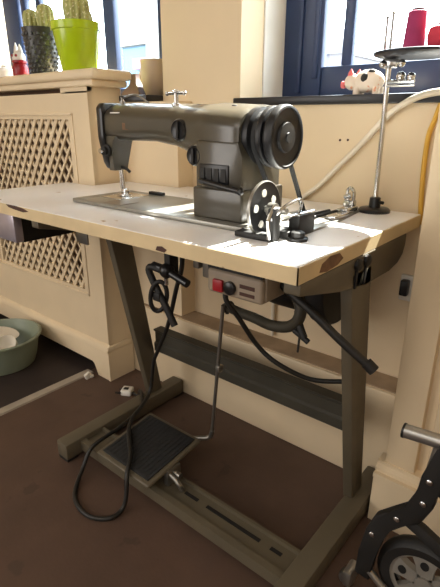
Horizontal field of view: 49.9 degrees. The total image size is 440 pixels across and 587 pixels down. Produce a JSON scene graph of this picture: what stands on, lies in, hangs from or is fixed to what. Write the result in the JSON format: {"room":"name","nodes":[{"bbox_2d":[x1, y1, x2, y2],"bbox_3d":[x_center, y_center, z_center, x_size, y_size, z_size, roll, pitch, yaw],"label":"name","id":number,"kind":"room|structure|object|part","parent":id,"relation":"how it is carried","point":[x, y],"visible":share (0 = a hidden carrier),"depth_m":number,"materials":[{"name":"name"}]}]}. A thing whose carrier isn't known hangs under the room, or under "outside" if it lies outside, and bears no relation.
{"room":"sewing room","nodes":[
{"label":"sewing room","id":0,"kind":"room"},
{"bbox_2d":[0,0,437,377],"bbox_3d":[-0.485,-1.040,1.865,2.960,2.600,0.370,16,26,37],"label":"wall","id":1,"kind":"structure","parent":0,"point":[212,50],"depth_m":1.36,"materials":[{"name":"beige paint"}]},
{"bbox_2d":[2,0,162,101],"bbox_3d":[-0.732,-1.108,1.983,1.508,0.596,0.278,16,26,37],"label":"window","id":2,"kind":"structure","parent":1,"relation":"in","point":[13,10],"depth_m":1.90,"materials":[{"name":"blue paint"}]},
{"bbox_2d":[121,74,145,95],"bbox_3d":[-0.310,-0.766,1.745,0.107,0.080,0.065,16,26,37],"label":"pouch","id":3,"kind":"object","parent":2,"relation":"on","point":[135,86],"visible":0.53,"depth_m":1.73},
{"bbox_3d":[-0.745,-0.833,2.068,1.508,0.021,0.238,16,26,37],"label":"sill","id":4,"kind":"part","parent":2,"relation":"part of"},
{"bbox_2d":[139,58,162,94],"bbox_3d":[-0.236,-0.759,1.669,0.117,0.119,0.102,1,20,3],"label":"mug","id":5,"kind":"object","parent":2,"relation":"on","point":[151,69],"visible":0.77,"depth_m":1.63,"materials":[{"name":"beige ceramic"}]},
{"bbox_2d":[133,306,395,471],"bbox_3d":[0.084,0.278,1.622,1.064,0.298,0.093,16,26,37],"label":"trim","id":6,"kind":"structure","parent":1,"relation":"attached to","point":[323,440],"depth_m":1.50,"materials":[{"name":"beige paint"}]},
{"bbox_2d":[144,303,397,393],"bbox_3d":[0.089,0.137,1.572,1.060,0.002,0.080,16,26,37],"label":"trim","id":7,"kind":"structure","parent":1,"relation":"attached to","point":[380,380],"depth_m":1.47,"materials":[{"name":"beige wood"}]},
{"bbox_2d":[262,0,286,96],"bbox_3d":[0.168,-1.052,1.354,0.006,0.920,0.110,16,26,37],"label":"trim","id":8,"kind":"structure","parent":1,"relation":"attached to","point":[274,10],"depth_m":1.46,"materials":[{"name":"white paint"}]},
{"bbox_2d":[233,0,439,105],"bbox_3d":[0.399,-0.960,1.138,0.695,0.942,0.287,16,26,37],"label":"window","id":9,"kind":"structure","parent":1,"relation":"in","point":[307,80],"depth_m":1.40,"materials":[{"name":"blue paint"}]},
{"bbox_3d":[0.361,-0.528,1.298,0.640,0.022,0.242,16,26,37],"label":"sill","id":10,"kind":"part","parent":9,"relation":"part of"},
{"bbox_3d":[0.477,-0.998,1.210,0.677,0.920,0.063,16,26,37],"label":"frame","id":11,"kind":"part","parent":9,"relation":"part of","materials":[{"name":"blue paint"}]},
{"bbox_2d":[341,69,384,93],"bbox_3d":[0.357,-0.528,1.177,0.106,0.060,0.054,16,26,37],"label":"ornament","id":12,"kind":"object","parent":9,"relation":"on","point":[372,81],"visible":0.99,"depth_m":1.16,"materials":[{"name":"white ceramic"}]},
{"bbox_2d":[271,88,439,335],"bbox_3d":[0.345,-0.154,1.280,0.469,0.728,0.019,16,26,37],"label":"hose","id":13,"kind":"object","parent":1,"relation":"attached to","point":[432,92],"visible":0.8,"depth_m":1.17,"materials":[{"name":"white plastic"}]},
{"bbox_2d":[367,452,439,536],"bbox_3d":[0.864,0.630,0.854,1.209,0.176,0.056,16,26,37],"label":"trim","id":14,"kind":"structure","parent":1,"relation":"attached to","point":[392,485],"depth_m":1.16,"materials":[{"name":"beige paint"}]},
{"bbox_2d":[398,274,413,301],"bbox_3d":[0.487,-0.009,1.204,0.063,0.070,0.032,16,26,37],"label":"wall socket","id":15,"kind":"object","parent":1,"relation":"attached to","point":[406,281],"visible":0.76,"depth_m":1.20,"materials":[{"name":"black plastic"}]},
{"bbox_2d":[418,103,439,224],"bbox_3d":[0.504,-0.290,1.096,0.075,0.283,0.012,16,26,37],"label":"cable","id":16,"kind":"object","parent":1,"relation":"attached to","point":[435,117],"visible":0.73,"depth_m":1.11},
{"bbox_2d":[0,314,439,586],"bbox_3d":[-0.899,1.038,0.066,5.600,0.063,4.600,16,26,37],"label":"floor","id":17,"kind":"structure","parent":0,"point":[289,490],"depth_m":1.30,"materials":[{"name":"brown carpet"}]},
{"bbox_2d":[0,318,40,375],"bbox_3d":[-0.920,0.228,1.980,0.338,0.131,0.338,16,26,37],"label":"plastic bowl","id":18,"kind":"object","parent":17,"relation":"on","point":[16,358],"visible":0.93,"depth_m":1.94,"materials":[{"name":"green plastic"}]},
{"bbox_2d":[0,334,17,349],"bbox_3d":[-0.862,0.216,1.912,0.088,0.085,0.087,16,26,37],"label":"cup","id":19,"kind":"object","parent":18,"relation":"in","point":[6,341],"visible":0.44,"depth_m":1.94,"materials":[{"name":"white ceramic"}]},
{"bbox_2d":[0,326,18,337],"bbox_3d":[-0.929,0.171,2.026,0.126,0.039,0.125,16,26,37],"label":"saucer","id":20,"kind":"object","parent":18,"relation":"in","point":[3,330],"visible":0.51,"depth_m":2.06,"materials":[{"name":"white ceramic"}]},
{"bbox_2d":[0,369,92,415],"bbox_3d":[-1.129,0.565,1.256,0.040,0.006,1.878,16,26,37],"label":"pole","id":21,"kind":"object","parent":17,"relation":"on","point":[67,381],"depth_m":1.77,"materials":[{"name":"beige wood"}]},
{"bbox_2d":[0,68,134,381],"bbox_3d":[-0.894,-0.345,2.116,1.440,1.118,0.158,16,26,37],"label":"radiator cover","id":22,"kind":"object","parent":17,"relation":"on","point":[64,285],"visible":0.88,"depth_m":1.83,"materials":[{"name":"beige paint"}]},
{"bbox_2d":[0,65,12,76],"bbox_3d":[-0.858,-0.883,1.886,0.072,0.052,0.072,16,26,37],"label":"lidded dish","id":23,"kind":"object","parent":22,"relation":"on","point":[4,71],"visible":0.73,"depth_m":1.86,"materials":[{"name":"white ceramic"}]},
{"bbox_2d":[11,43,28,75],"bbox_3d":[-0.761,-0.885,1.792,0.058,0.122,0.058,16,26,37],"label":"figurine","id":24,"kind":"object","parent":22,"relation":"on","point":[19,67],"visible":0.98,"depth_m":1.78,"materials":[{"name":"red ceramic"}]},
{"bbox_2d":[21,4,58,73],"bbox_3d":[-0.640,-0.903,1.692,0.130,0.225,0.127,16,26,37],"label":"potted cactus","id":25,"kind":"object","parent":22,"relation":"on","point":[41,52],"visible":0.88,"depth_m":1.66,"materials":[{"name":"black ceramic"}]},
{"bbox_2d":[21,26,58,73],"bbox_3d":[-0.641,-0.870,1.706,0.127,0.153,0.127,16,26,37],"label":"pot","id":26,"kind":"object","parent":25,"relation":"on","point":[41,52],"depth_m":1.66,"materials":[{"name":"black ceramic"}]},
{"bbox_2d":[0,119,84,287],"bbox_3d":[-0.757,-0.379,1.917,0.633,0.616,0.012,16,26,37],"label":"lattice grille","id":27,"kind":"object","parent":22,"relation":"attached to","point":[5,253],"depth_m":1.87,"materials":[{"name":"beige paint"}]},
{"bbox_3d":[-0.765,-0.375,1.909,0.693,0.660,0.005,16,26,37],"label":"grille frame","id":28,"kind":"part","parent":22,"relation":"part of","materials":[{"name":"beige paint"}]},
{"bbox_3d":[-0.960,0.132,2.259,1.380,0.125,0.014,16,26,37],"label":"skirting","id":29,"kind":"part","parent":22,"relation":"part of","materials":[{"name":"beige paint"}]},
{"bbox_3d":[-0.914,-0.343,2.147,1.374,1.087,0.135,16,26,37],"label":"panel","id":30,"kind":"part","parent":22,"relation":"part of","materials":[{"name":"beige paint"}]},
{"bbox_2d":[0,68,130,92],"bbox_3d":[-0.893,-0.846,1.931,1.440,0.050,0.158,16,26,37],"label":"shelf","id":31,"kind":"object","parent":22,"relation":"attached to","point":[100,80],"depth_m":1.56,"materials":[{"name":"beige paint"}]},
{"bbox_3d":[-0.924,0.105,2.291,1.386,0.152,0.128,16,26,37],"label":"moulding","id":32,"kind":"part","parent":22,"relation":"part of","materials":[{"name":"beige paint"}]},
{"bbox_2d":[50,0,100,70],"bbox_3d":[-0.474,-0.861,1.562,0.162,0.237,0.162,16,26,37],"label":"potted cactus","id":33,"kind":"object","parent":22,"relation":"on","point":[76,35],"visible":0.94,"depth_m":1.52,"materials":[{"name":"ceramic"}]},
{"bbox_3d":[-0.391,-0.190,1.743,0.018,1.090,0.135,16,26,37],"label":"panel","id":34,"kind":"part","parent":22,"relation":"part of","materials":[{"name":"beige paint"}]},
{"bbox_2d":[84,371,93,379],"bbox_3d":[-0.523,0.328,1.883,0.022,0.035,0.037,16,26,37],"label":"wedge","id":35,"kind":"object","parent":17,"relation":"on","point":[88,375],"visible":1,"depth_m":1.88,"materials":[{"name":"white plastic"}]},
{"bbox_2d":[115,386,133,395],"bbox_3d":[-0.357,0.366,1.774,0.059,0.026,0.045,4,21,10],"label":"plug","id":36,"kind":"object","parent":17,"relation":"on","point":[126,390],"visible":0.94,"depth_m":1.76,"materials":[{"name":"white plastic"}]},
{"bbox_2d":[0,181,420,586],"bbox_3d":[-0.137,0.109,1.386,1.189,0.777,0.572,16,26,37],"label":"table","id":37,"kind":"object","parent":17,"relation":"on","point":[345,256],"depth_m":1.16,"materials":[{"name":"beige laminate"}]},
{"bbox_3d":[-0.639,-0.206,1.383,0.192,0.085,0.026,16,26,37],"label":"drawer","id":38,"kind":"part","parent":37,"relation":"part of","materials":[{"name":"grey metal"}]},
{"bbox_3d":[-0.549,-0.244,1.488,0.177,0.092,0.260,16,26,37],"label":"drawer","id":39,"kind":"part","parent":37,"relation":"part of","materials":[{"name":"black metal"}]},
{"bbox_2d":[72,257,184,520],"bbox_3d":[-0.228,0.147,1.355,0.304,0.729,0.593,4,21,9],"label":"power cord","id":40,"kind":"object","parent":37,"relation":"hanging from","point":[129,420],"visible":0.92,"depth_m":1.33,"materials":[{"name":"black rubber"}]},
{"bbox_3d":[-0.277,0.065,1.536,0.026,0.645,0.188,16,26,37],"label":"leg","id":41,"kind":"part","parent":37,"relation":"part of","materials":[{"name":"grey metal"}]},
{"bbox_2d":[145,254,190,326],"bbox_3d":[-0.115,-0.030,1.099,0.128,0.222,0.061,16,26,37],"label":"knee lifter","id":42,"kind":"object","parent":37,"relation":"hanging from","point":[169,269],"visible":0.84,"depth_m":1.10,"materials":[{"name":"black metal"}]},
{"bbox_3d":[-0.137,0.004,1.116,0.090,0.146,0.021,14,24,32],"label":"lever","id":43,"kind":"part","parent":42,"relation":"part of","materials":[{"name":"black metal"}]},
{"bbox_3d":[-0.116,0.500,1.256,0.051,0.043,0.019,16,26,37],"label":"adjusting lever","id":44,"kind":"part","parent":37,"relation":"part of","materials":[{"name":"metal"}]},
{"bbox_2d":[73,89,305,230],"bbox_3d":[-0.042,-0.252,1.225,0.610,0.501,0.382,16,26,37],"label":"sewing machine","id":45,"kind":"object","parent":37,"relation":"on","point":[233,147],"visible":0.95,"depth_m":0.99,"materials":[{"name":"metal"}]},
{"bbox_3d":[-0.256,-0.262,1.285,0.187,0.001,0.190,16,26,37],"label":"slide plate","id":46,"kind":"part","parent":45,"relation":"part of","materials":[{"name":"metal"}]},
{"bbox_3d":[-0.285,-0.417,1.255,0.024,0.164,0.080,16,26,37],"label":"plate","id":47,"kind":"part","parent":45,"relation":"part of","materials":[{"name":"grey metal"}]},
{"bbox_3d":[-0.261,-0.270,1.307,0.085,0.001,0.100,16,26,37],"label":"needle plate","id":48,"kind":"part","parent":45,"relation":"part of","materials":[{"name":"silver metal"}]},
{"bbox_3d":[-0.250,-0.330,1.257,0.009,0.017,0.039,-17,27,-39],"label":"thread lever","id":49,"kind":"part","parent":45,"relation":"part of","materials":[{"name":"metal"}]},
{"bbox_3d":[-0.101,-0.447,1.080,0.065,0.034,0.020,16,26,37],"label":"thread post","id":50,"kind":"part","parent":45,"relation":"part of","materials":[{"name":"silver metal"}]},
{"bbox_3d":[-0.100,-0.349,1.119,0.463,0.196,0.140,16,26,37],"label":"arm","id":51,"kind":"part","parent":45,"relation":"part of","materials":[{"name":"grey metal"}]},
{"bbox_3d":[-0.013,-0.246,0.980,0.080,0.042,0.005,16,26,37],"label":"recess panel","id":52,"kind":"part","parent":45,"relation":"part of","materials":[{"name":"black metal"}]},
{"bbox_3d":[0.002,-0.217,0.961,0.119,0.026,0.015,18,27,40],"label":"reverse lever","id":53,"kind":"part","parent":45,"relation":"part of","materials":[{"name":"grey metal"}]},
{"bbox_3d":[-0.119,0.531,1.259,0.719,0.034,0.088,16,26,37],"label":"treadle rail","id":54,"kind":"part","parent":37,"relation":"part of","materials":[{"name":"grey metal"}]},
{"bbox_3d":[-0.038,0.226,1.294,0.113,0.439,0.030,7,21,19],"label":"treadle rod","id":55,"kind":"part","parent":37,"relation":"part of","materials":[{"name":"metal"}]},
{"bbox_2d":[193,261,283,304],"bbox_3d":[0.035,-0.053,0.981,0.202,0.096,0.109,16,26,37],"label":"switch","id":56,"kind":"object","parent":37,"relation":"attached to","point":[247,287],"visible":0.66,"depth_m":0.93,"materials":[{"name":"beige plastic"}]},
{"bbox_2d":[223,294,341,383],"bbox_3d":[0.144,0.090,1.049,0.277,0.234,0.034,1,20,3],"label":"cable","id":57,"kind":"object","parent":56,"relation":"attached to","point":[228,304],"visible":0.88,"depth_m":1.07,"materials":[{"name":"black rubber"}]},
{"bbox_2d":[280,282,378,374],"bbox_3d":[0.203,0.056,0.908,0.214,0.169,0.035,14,24,33],"label":"cable","id":58,"kind":"object","parent":56,"relation":"attached to","point":[369,366],"visible":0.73,"depth_m":0.89,"materials":[{"name":"black rubber"}]},
{"bbox_3d":[0.068,0.235,1.412,0.735,0.080,0.035,16,26,37],"label":"cross rail","id":59,"kind":"part","parent":37,"relation":"part of","materials":[{"name":"metal"}]},
{"bbox_2d":[222,292,340,352],"bbox_3d":[0.190,-0.035,1.173,0.300,0.260,0.405,16,26,37],"label":"motor","id":60,"kind":"object","parent":37,"relation":"attached to","point":[328,305],"visible":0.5,"depth_m":1.13,"materials":[{"name":"metal"}]},
{"bbox_3d":[0.095,0.011,1.080,0.049,0.176,0.304,-13,24,-32],"label":"clutch lever","id":61,"kind":"part","parent":60,"relation":"part of","materials":[{"name":"metal"}]},
{"bbox_2d":[235,180,358,241],"bbox_3d":[0.193,-0.201,1.005,0.103,0.106,0.434,16,26,37],"label":"bobbin winder","id":62,"kind":"object","parent":37,"relation":"on","point":[264,212],"visible":0.97,"depth_m":0.89,"materials":[{"name":"black metal"}]},
{"bbox_3d":[0.133,-0.144,0.886,0.135,0.069,0.020,-18,27,-41],"label":"trip lever","id":63,"kind":"part","parent":62,"relation":"part of","materials":[{"name":"silver metal"}]},
{"bbox_3d":[0.222,-0.182,1.093,0.030,0.008,0.200,17,26,38],"label":"guard rail","id":64,"kind":"part","parent":62,"relation":"part of","materials":[{"name":"metal"}]},
{"bbox_3d":[0.320,-0.235,1.165,0.031,0.059,0.022,16,26,37],"label":"tension post","id":65,"kind":"part","parent":62,"relation":"part of","materials":[{"name":"silver metal"}]},
{"bbox_3d":[0.145,-0.108,0.879,0.038,0.017,0.038,-11,23,-27],"label":"rubber knob","id":66,"kind":"part","parent":37,"relation":"part of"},
{"bbox_3d":[0.302,0.237,1.077,0.026,0.645,0.205,16,26,37],"label":"leg","id":67,"kind":"part","parent":37,"relation":"part of","materials":[{"name":"grey metal"}]},
{"bbox_2d":[358,11,439,214],"bbox_3d":[0.418,-0.387,1.052,0.181,0.424,0.178,16,26,37],"label":"stand","id":68,"kind":"object","parent":37,"relation":"on","point":[392,58],"visible":0.99,"depth_m":1.03,"materials":[{"name":"silver metal"}]},
{"bbox_3d":[0.376,-0.374,1.094,0.016,0.310,0.012,16,26,37],"label":"rod","id":69,"kind":"part","parent":68,"relation":"part of","materials":[{"name":"silver metal"}]},
{"bbox_2d":[374,46,439,59],"bbox_3d":[0.419,-0.510,1.006,0.178,0.008,0.178,16,26,37],"label":"tray","id":70,"kind":"object","parent":68,"relation":"on","point":[415,52],"depth_m":0.98,"materials":[{"name":"black metal"}]},
{"bbox_2d":[402,7,427,46],"bbox_3d":[0.416,-0.557,1.006,0.047,0.086,0.047,16,26,37],"label":"thread cone","id":71,"kind":"object","parent":68,"relation":"on","point":[415,32],"visible":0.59,"depth_m":0.99,"materials":[{"name":"pink fabric"}]},
{"bbox_2d":[427,23,439,45],"bbox_3d":[0.454,-0.526,0.970,0.056,0.052,0.056,16,26,37],"label":"thread cone","id":72,"kind":"object","parent":68,"relation":"on","point":[433,37],"visible":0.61,"depth_m":0.96,"materials":[{"name":"red fabric"}]},
{"bbox_2d":[339,423,439,586],"bbox_3d":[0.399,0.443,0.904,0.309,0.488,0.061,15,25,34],"label":"stroller","id":73,"kind":"object","parent":17,"relation":"on","point":[393,562],"visible":1,"depth_m":0.93,"materials":[{"name":"black metal"}]},
{"bbox_3d":[0.362,0.415,0.904,0.172,0.436,0.020,16,26,37],"label":"frame","id":74,"kind":"part","parent":73,"relation":"part of","materials":[{"name":"black metal"}]},
{"bbox_3d":[0.415,0.273,0.836,0.177,0.033,0.032,16,26,37],"label":"handle","id":75,"kind":"part","parent":73,"relation":"part of","materials":[{"name":"silver metal"}]},
{"bbox_2d":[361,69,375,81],"bbox_3d":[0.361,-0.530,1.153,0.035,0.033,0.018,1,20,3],"label":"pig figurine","id":76,"kind":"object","parent":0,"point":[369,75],"depth_m":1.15,"materials":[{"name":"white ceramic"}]},
{"bbox_2d":[385,107,439,473],"bbox_3d":[1.539,-0.428,0.228,2.493,2.600,0.520,16,26,37],"label":"wall pillar","id":77,"kind":"structure","parent":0,"point":[417,397],"depth_m":1.04,"materials":[{"name":"beige paint"}]},
{"label":"outside","id":78,"kind":"structure","parent":0,"visible":0},
{"bbox_3d":[13.358,-4.114,15.680,60.000,0.100,38.100,16,26,37],"label":"ground","id":79,"kind":"structure","parent":78,"visible":0},
{"bbox_2d":[118,0,158,88],"bbox_3d":[0.006,-4.570,8.693,2.420,5.500,3.000,16,26,37],"label":"building","id":80,"kind":"structure","parent":79,"relation":"on","point":[138,19],"depth_m":7.91,"materials":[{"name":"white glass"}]},
{"bbox_2d":[325,18,411,66],"bbox_3d":[1.842,-2.817,7.715,1.760,2.900,3.100,16,26,37],"label":"roofed building","id":81,"kind":"structure","parent":79,"relation":"on","point":[368,43],"depth_m":6.15,"materials":[{"name":"white"}]}
]}

